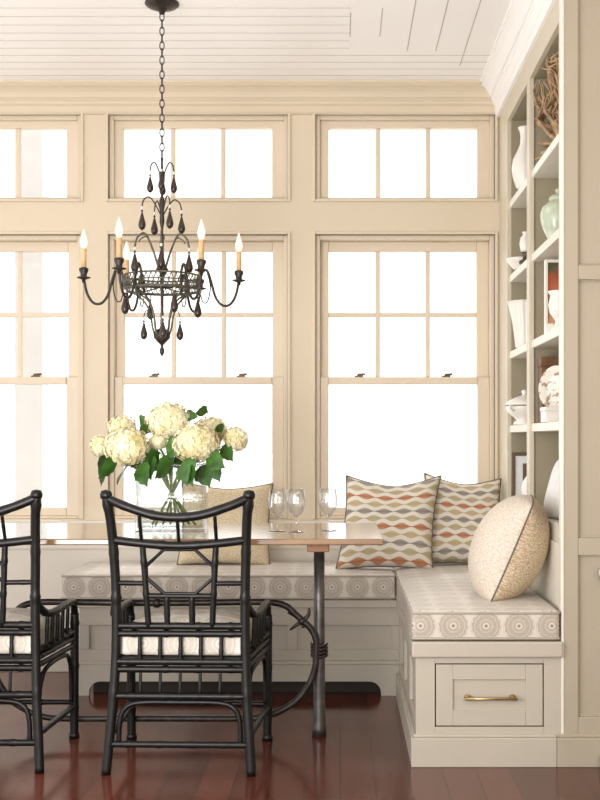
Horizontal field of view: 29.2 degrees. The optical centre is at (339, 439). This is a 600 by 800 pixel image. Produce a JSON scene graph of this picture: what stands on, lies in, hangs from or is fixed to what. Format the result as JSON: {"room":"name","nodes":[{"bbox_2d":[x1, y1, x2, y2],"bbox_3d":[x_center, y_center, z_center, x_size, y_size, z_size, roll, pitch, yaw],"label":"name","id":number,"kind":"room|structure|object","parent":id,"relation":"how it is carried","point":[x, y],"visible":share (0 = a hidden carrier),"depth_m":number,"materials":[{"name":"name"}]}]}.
{"room":"dining room","nodes":[
{"label":"dining room","id":0,"kind":"room"},
{"bbox_2d":[0,115,498,519],"bbox_3d":[-0.920,-0.295,5.640,4.960,2.830,0.140,0,0,0],"label":"wall","id":1,"kind":"structure","parent":0,"point":[301,216],"depth_m":5.57,"materials":[{"name":"beige paint"}]},
{"bbox_2d":[0,646,69,671],"bbox_3d":[-2.275,1.058,5.561,2.250,0.125,0.018,0,0,0],"label":"baseboard","id":2,"kind":"structure","parent":1,"relation":"attached to","point":[61,665],"depth_m":5.55,"materials":[{"name":"paint"}]},
{"bbox_2d":[0,114,83,518],"bbox_3d":[-1.689,-0.605,5.619,0.897,1.976,0.122,0,0,0],"label":"window","id":3,"kind":"structure","parent":1,"relation":"in","point":[20,242],"depth_m":5.61,"materials":[{"name":"beige paint"}]},
{"bbox_2d":[0,520,343,645],"bbox_3d":[-1.317,0.754,5.545,4.166,0.732,0.050,0,0,0],"label":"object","id":4,"kind":"structure","parent":1,"relation":"attached to","point":[55,560],"depth_m":5.56,"materials":[{"name":"paint"}]},
{"bbox_2d":[105,114,290,518],"bbox_3d":[-0.687,-0.605,5.619,0.897,1.976,0.122,0,0,0],"label":"window","id":5,"kind":"structure","parent":1,"relation":"in","point":[223,242],"depth_m":5.61,"materials":[{"name":"beige paint"}]},
{"bbox_2d":[0,80,495,114],"bbox_3d":[-1.317,-1.643,5.518,4.166,0.135,0.105,0,0,0],"label":"trim","id":6,"kind":"structure","parent":1,"relation":"attached to","point":[17,97],"depth_m":5.53,"materials":[{"name":"beige paint"}]},
{"bbox_2d":[313,114,497,518],"bbox_3d":[0.316,-0.605,5.619,0.897,1.976,0.122,0,0,0],"label":"window","id":7,"kind":"structure","parent":1,"relation":"in","point":[377,242],"depth_m":5.61,"materials":[{"name":"beige paint"}]},
{"bbox_2d":[480,0,555,117],"bbox_3d":[0.726,-1.635,4.735,0.120,0.150,1.670,0,0,0],"label":"trim","id":8,"kind":"structure","parent":1,"relation":"attached to","point":[524,20],"depth_m":4.79,"materials":[{"name":"white paint"}]},
{"bbox_2d":[0,0,510,79],"bbox_3d":[-0.920,-1.739,2.945,4.960,0.061,5.490,0,0,0],"label":"ceiling","id":9,"kind":"structure","parent":0,"point":[40,39],"depth_m":4.87,"materials":[{"name":"white paint"}]},
{"bbox_2d":[77,0,245,355],"bbox_3d":[-0.697,-1.017,4.500,0.647,1.385,0.606,0,0,0],"label":"chandelier","id":10,"kind":"object","parent":9,"relation":"hanging from","point":[161,335],"visible":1,"depth_m":4.47,"materials":[{"name":"brown metal"}]},
{"bbox_2d":[0,672,599,799],"bbox_3d":[-0.920,1.150,2.545,4.960,0.060,6.290,0,0,0],"label":"floor","id":11,"kind":"structure","parent":0,"point":[363,754],"depth_m":3.97,"materials":[{"name":"brown wood"}]},
{"bbox_2d":[0,489,79,773],"bbox_3d":[-1.255,0.644,4.082,0.552,0.957,0.529,0,0,0],"label":"armchair","id":12,"kind":"object","parent":11,"relation":"on","point":[27,636],"visible":1,"depth_m":3.90,"materials":[{"name":"wood"}]},
{"bbox_2d":[0,608,60,653],"bbox_3d":[-1.255,0.673,4.119,0.426,0.120,0.385,0,0,0],"label":"seat cushion","id":13,"kind":"object","parent":12,"relation":"on","point":[20,644],"depth_m":3.93,"materials":[{"name":"fabric"}]},
{"bbox_2d":[100,490,272,775],"bbox_3d":[-0.534,0.644,4.058,0.552,0.957,0.529,0,0,2],"label":"armchair","id":14,"kind":"object","parent":11,"relation":"on","point":[212,640],"visible":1,"depth_m":3.87,"materials":[{"name":"wood"}]},
{"bbox_2d":[121,609,251,654],"bbox_3d":[-0.533,0.673,4.093,0.426,0.120,0.385,0,0,2],"label":"seat cushion","id":15,"kind":"object","parent":14,"relation":"on","point":[129,645],"depth_m":3.90,"materials":[{"name":"fabric"}]},
{"bbox_2d":[0,523,382,736],"bbox_3d":[-0.700,0.732,4.385,1.701,0.776,0.770,0,0,0],"label":"dining table","id":16,"kind":"object","parent":11,"relation":"on","point":[318,542],"visible":0.71,"depth_m":4.33,"materials":[{"name":"brown wood"}]},
{"bbox_2d":[135,463,207,532],"bbox_3d":[-0.637,0.217,4.360,0.260,0.254,0.170,0,0,0],"label":"glass vase","id":17,"kind":"object","parent":16,"relation":"on","point":[204,487],"visible":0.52,"depth_m":4.34,"materials":[{"name":"clear glass"}]},
{"bbox_2d":[97,426,184,525],"bbox_3d":[-0.740,0.136,4.300,0.314,0.376,0.188,0,0,0],"label":"hydrangea","id":18,"kind":"object","parent":17,"relation":"in","point":[126,446],"visible":0.98,"depth_m":4.25,"materials":[{"name":"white plant"}]},
{"bbox_2d":[89,434,195,524],"bbox_3d":[-0.750,0.150,4.364,0.413,0.348,0.110,0,0,0],"label":"hydrangea","id":19,"kind":"object","parent":17,"relation":"in","point":[96,447],"visible":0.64,"depth_m":4.36,"materials":[{"name":"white plant"}]},
{"bbox_2d":[106,414,189,524],"bbox_3d":[-0.745,0.112,4.404,0.325,0.424,0.118,0,0,21],"label":"hydrangea","id":20,"kind":"object","parent":17,"relation":"in","point":[117,422],"visible":0.56,"depth_m":4.40,"materials":[{"name":"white plant"}]},
{"bbox_2d":[130,434,177,512],"bbox_3d":[-0.671,0.149,4.312,0.177,0.348,0.147,0,0,33],"label":"hydrangea","id":21,"kind":"object","parent":17,"relation":"in","point":[158,442],"visible":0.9,"depth_m":4.32,"materials":[{"name":"green plant"}]},
{"bbox_2d":[139,400,197,524],"bbox_3d":[-0.644,0.086,4.388,0.218,0.474,0.180,0,0,21],"label":"hydrangea","id":22,"kind":"object","parent":17,"relation":"in","point":[164,419],"visible":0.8,"depth_m":4.34,"materials":[{"name":"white plant"}]},
{"bbox_2d":[155,422,225,524],"bbox_3d":[-0.561,0.128,4.290,0.279,0.391,0.185,0,0,0],"label":"hydrangea","id":23,"kind":"object","parent":17,"relation":"in","point":[196,444],"visible":1,"depth_m":4.24,"materials":[{"name":"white plant"}]},
{"bbox_2d":[162,405,227,524],"bbox_3d":[-0.553,0.094,4.419,0.254,0.459,0.129,0,0,-21],"label":"hydrangea","id":24,"kind":"object","parent":17,"relation":"in","point":[212,422],"visible":0.43,"depth_m":4.41,"materials":[{"name":"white plant"}]},
{"bbox_2d":[151,424,247,524],"bbox_3d":[-0.535,0.131,4.380,0.370,0.387,0.101,0,0,0],"label":"hydrangea","id":25,"kind":"object","parent":17,"relation":"in","point":[235,438],"visible":0.94,"depth_m":4.35,"materials":[{"name":"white plant"}]},
{"bbox_2d":[268,489,286,531],"bbox_3d":[-0.236,0.264,4.340,0.071,0.160,0.071,0,0,0],"label":"wine glass","id":26,"kind":"object","parent":16,"relation":"on","point":[269,489],"visible":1,"depth_m":4.33,"materials":[{"name":"clear glass"}]},
{"bbox_2d":[268,489,286,516],"bbox_3d":[-0.236,0.237,4.340,0.071,0.106,0.071,0,0,0],"label":"bowl","id":27,"kind":"object","parent":26,"relation":"on","point":[269,489],"depth_m":4.34,"materials":[{"name":"clear glass"}]},
{"bbox_2d":[77,599,398,695],"bbox_3d":[-0.447,0.910,5.300,1.438,0.420,0.540,0,0,0],"label":"window bench","id":28,"kind":"object","parent":11,"relation":"on","point":[362,636],"visible":0.48,"depth_m":5.05,"materials":[{"name":"paint"}]},
{"bbox_2d":[61,562,395,599],"bbox_3d":[-0.486,0.637,5.272,1.466,0.122,0.523,0,0,0],"label":"bench cushion","id":29,"kind":"object","parent":28,"relation":"on","point":[90,580],"visible":0.81,"depth_m":5.01,"materials":[{"name":"fabric"}]},
{"bbox_2d":[177,482,273,564],"bbox_3d":[-0.536,0.393,5.388,0.439,0.395,0.196,0,0,1],"label":"throw pillow","id":30,"kind":"object","parent":29,"relation":"on","point":[191,495],"visible":0.55,"depth_m":5.34,"materials":[{"name":"fabric"}]},
{"bbox_2d":[335,475,440,568],"bbox_3d":[0.222,0.375,5.232,0.482,0.428,0.222,0,0,3],"label":"throw pillow","id":31,"kind":"object","parent":29,"relation":"on","point":[403,515],"visible":0.94,"depth_m":5.16,"materials":[{"name":"fabric"}]},
{"bbox_2d":[396,599,562,766],"bbox_3d":[0.503,0.905,4.746,0.519,0.430,1.648,0,0,0],"label":"bench","id":32,"kind":"object","parent":11,"relation":"on","point":[462,703],"visible":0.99,"depth_m":3.95,"materials":[{"name":"paint"}]},
{"bbox_2d":[393,563,560,639],"bbox_3d":[0.500,0.630,4.734,0.515,0.116,1.600,0,0,0],"label":"bench cushion","id":33,"kind":"object","parent":32,"relation":"on","point":[439,602],"visible":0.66,"depth_m":3.96,"materials":[{"name":"fabric"}]},
{"bbox_2d":[424,473,501,563],"bbox_3d":[0.573,0.377,5.368,0.403,0.447,0.195,0,0,-8],"label":"throw pillow","id":34,"kind":"object","parent":33,"relation":"on","point":[459,508],"visible":0.54,"depth_m":5.30,"materials":[{"name":"fabric"}]},
{"bbox_2d":[468,494,549,601],"bbox_3d":[0.628,0.405,4.280,0.302,0.404,0.419,0,0,9],"label":"throw pillow","id":35,"kind":"object","parent":33,"relation":"on","point":[509,547],"visible":0.91,"depth_m":4.12,"materials":[{"name":"fabric"}]},
{"bbox_2d":[499,0,558,609],"bbox_3d":[0.941,-0.225,4.780,0.349,2.690,1.580,0,0,0],"label":"bookcase","id":36,"kind":"object","parent":11,"relation":"on","point":[520,209],"visible":0.35,"depth_m":4.67,"materials":[{"name":"paint"}]},
{"bbox_2d":[505,256,522,269],"bbox_3d":[0.795,-0.778,5.080,0.132,0.046,0.132,0,0,0],"label":"shallow dish","id":37,"kind":"object","parent":36,"relation":"on","point":[513,262],"visible":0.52,"depth_m":5.04,"materials":[{"name":"white ceramic"}]},
{"bbox_2d":[505,390,526,424],"bbox_3d":[0.802,-0.143,5.000,0.172,0.152,0.172,0,0,0],"label":"soup tureen","id":38,"kind":"object","parent":36,"relation":"on","point":[516,407],"visible":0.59,"depth_m":4.95,"materials":[{"name":"white ceramic"}]},
{"bbox_2d":[505,406,526,424],"bbox_3d":[0.802,-0.108,5.000,0.166,0.083,0.166,0,0,0],"label":"bowl","id":39,"kind":"object","parent":38,"relation":"on","point":[519,413],"depth_m":4.95,"materials":[{"name":"white ceramic"}]},
{"bbox_2d":[507,299,526,347],"bbox_3d":[0.817,-0.506,5.050,0.170,0.203,0.170,0,0,0],"label":"vase","id":40,"kind":"object","parent":36,"relation":"on","point":[517,308],"visible":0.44,"depth_m":5.00,"materials":[{"name":"white ceramic"}]},
{"bbox_2d":[511,452,526,496],"bbox_3d":[0.889,0.177,5.160,0.240,0.245,0.020,0,0,0],"label":"framed print","id":41,"kind":"object","parent":36,"relation":"on","point":[518,459],"visible":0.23,"depth_m":5.16,"materials":[{"name":"wood"}]},
{"bbox_2d":[523,463,526,479],"bbox_3d":[0.889,0.177,5.157,0.140,0.145,0.003,0,0,0],"label":"print","id":42,"kind":"object","parent":41,"relation":"attached to","point":[524,464],"depth_m":5.15},
{"bbox_2d":[512,125,526,188],"bbox_3d":[0.802,-1.228,5.000,0.112,0.266,0.112,0,0,0],"label":"bottle vase","id":43,"kind":"object","parent":36,"relation":"on","point":[519,164],"visible":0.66,"depth_m":4.97,"materials":[{"name":"white ceramic"}]},
{"bbox_2d":[519,231,526,264],"bbox_3d":[0.795,-0.825,4.930,0.056,0.140,0.056,0,0,0],"label":"cruet","id":44,"kind":"object","parent":36,"relation":"on","point":[523,240],"visible":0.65,"depth_m":4.91,"materials":[{"name":"white ceramic"}]},
{"bbox_2d":[521,476,526,494],"bbox_3d":[0.811,0.208,4.860,0.092,0.184,0.092,0,0,0],"label":"round vase","id":45,"kind":"object","parent":36,"relation":"on","point":[524,484],"visible":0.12,"depth_m":4.84,"materials":[{"name":"white ceramic"}]},
{"bbox_2d":[533,52,558,159],"bbox_3d":[0.909,-1.271,4.408,0.278,0.352,0.467,0,0,0],"label":"branch","id":46,"kind":"object","parent":36,"relation":"on","point":[550,109],"visible":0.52,"depth_m":4.39,"materials":[{"name":"brown wood"}]},
{"bbox_2d":[537,357,558,422],"bbox_3d":[0.897,-0.198,4.590,0.208,0.262,0.090,0,0,0],"label":"wooden box","id":47,"kind":"object","parent":36,"relation":"on","point":[543,363],"visible":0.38,"depth_m":4.55,"materials":[{"name":"brown wood"}]},
{"bbox_2d":[538,365,558,422],"bbox_3d":[0.829,-0.177,4.455,0.114,0.223,0.118,0,0,0],"label":"oval platter","id":48,"kind":"object","parent":36,"relation":"on","point":[548,388],"visible":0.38,"depth_m":4.46,"materials":[{"name":"white ceramic"}]},
{"bbox_2d":[544,323,553,333],"bbox_3d":[0.801,-0.425,4.400,0.034,0.040,0.030,0,0,0],"label":"box","id":49,"kind":"object","parent":36,"relation":"on","point":[547,326],"visible":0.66,"depth_m":4.38,"materials":[{"name":"white ceramic"}]},
{"bbox_2d":[540,188,558,238],"bbox_3d":[0.823,-0.853,4.340,0.134,0.195,0.134,0,0,0],"label":"ginger jar","id":50,"kind":"object","parent":36,"relation":"on","point":[549,215],"visible":0.49,"depth_m":4.30,"materials":[{"name":"green ceramic"}]},
{"bbox_2d":[540,407,558,422],"bbox_3d":[0.812,-0.096,4.360,0.090,0.058,0.106,0,0,0],"label":"box","id":51,"kind":"object","parent":36,"relation":"on","point":[548,414],"visible":0.56,"depth_m":4.31,"materials":[{"name":"ceramic"}]},
{"bbox_2d":[543,460,558,519],"bbox_3d":[0.855,0.184,4.320,0.130,0.239,0.268,0,0,-13],"label":"vase","id":52,"kind":"object","parent":36,"relation":"on","point":[551,501],"visible":0.23,"depth_m":4.33,"materials":[{"name":"white ceramic"}]},
{"bbox_2d":[544,259,558,324],"bbox_3d":[0.930,-0.555,4.500,0.260,0.300,0.024,0,0,0],"label":"framed print","id":53,"kind":"object","parent":36,"relation":"on","point":[551,266],"visible":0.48,"depth_m":4.50,"materials":[{"name":"paint"}]},
{"bbox_2d":[548,290,558,330],"bbox_3d":[0.819,-0.481,4.300,0.084,0.152,0.084,0,0,0],"label":"urn","id":54,"kind":"object","parent":36,"relation":"on","point":[553,305],"visible":0.44,"depth_m":4.28,"materials":[{"name":"white ceramic"}]},
{"bbox_2d":[557,0,599,766],"bbox_3d":[1.147,-0.290,4.729,0.807,2.820,1.682,0,0,0],"label":"tall cabinet","id":55,"kind":"object","parent":11,"relation":"on","point":[578,743],"visible":1,"depth_m":3.96,"materials":[{"name":"paint"}]},
{"label":"outside","id":56,"kind":"structure","parent":0,"visible":0},
{"bbox_3d":[-1.000,1.445,8.935,12.000,0.050,6.130,0,0,0],"label":"floor","id":57,"kind":"structure","parent":56,"visible":0},
{"bbox_2d":[15,130,48,506],"bbox_3d":[-1.875,-0.330,7.000,0.230,3.500,0.230,0,0,0],"label":"porch column","id":58,"kind":"structure","parent":57,"relation":"on","point":[31,401],"depth_m":6.92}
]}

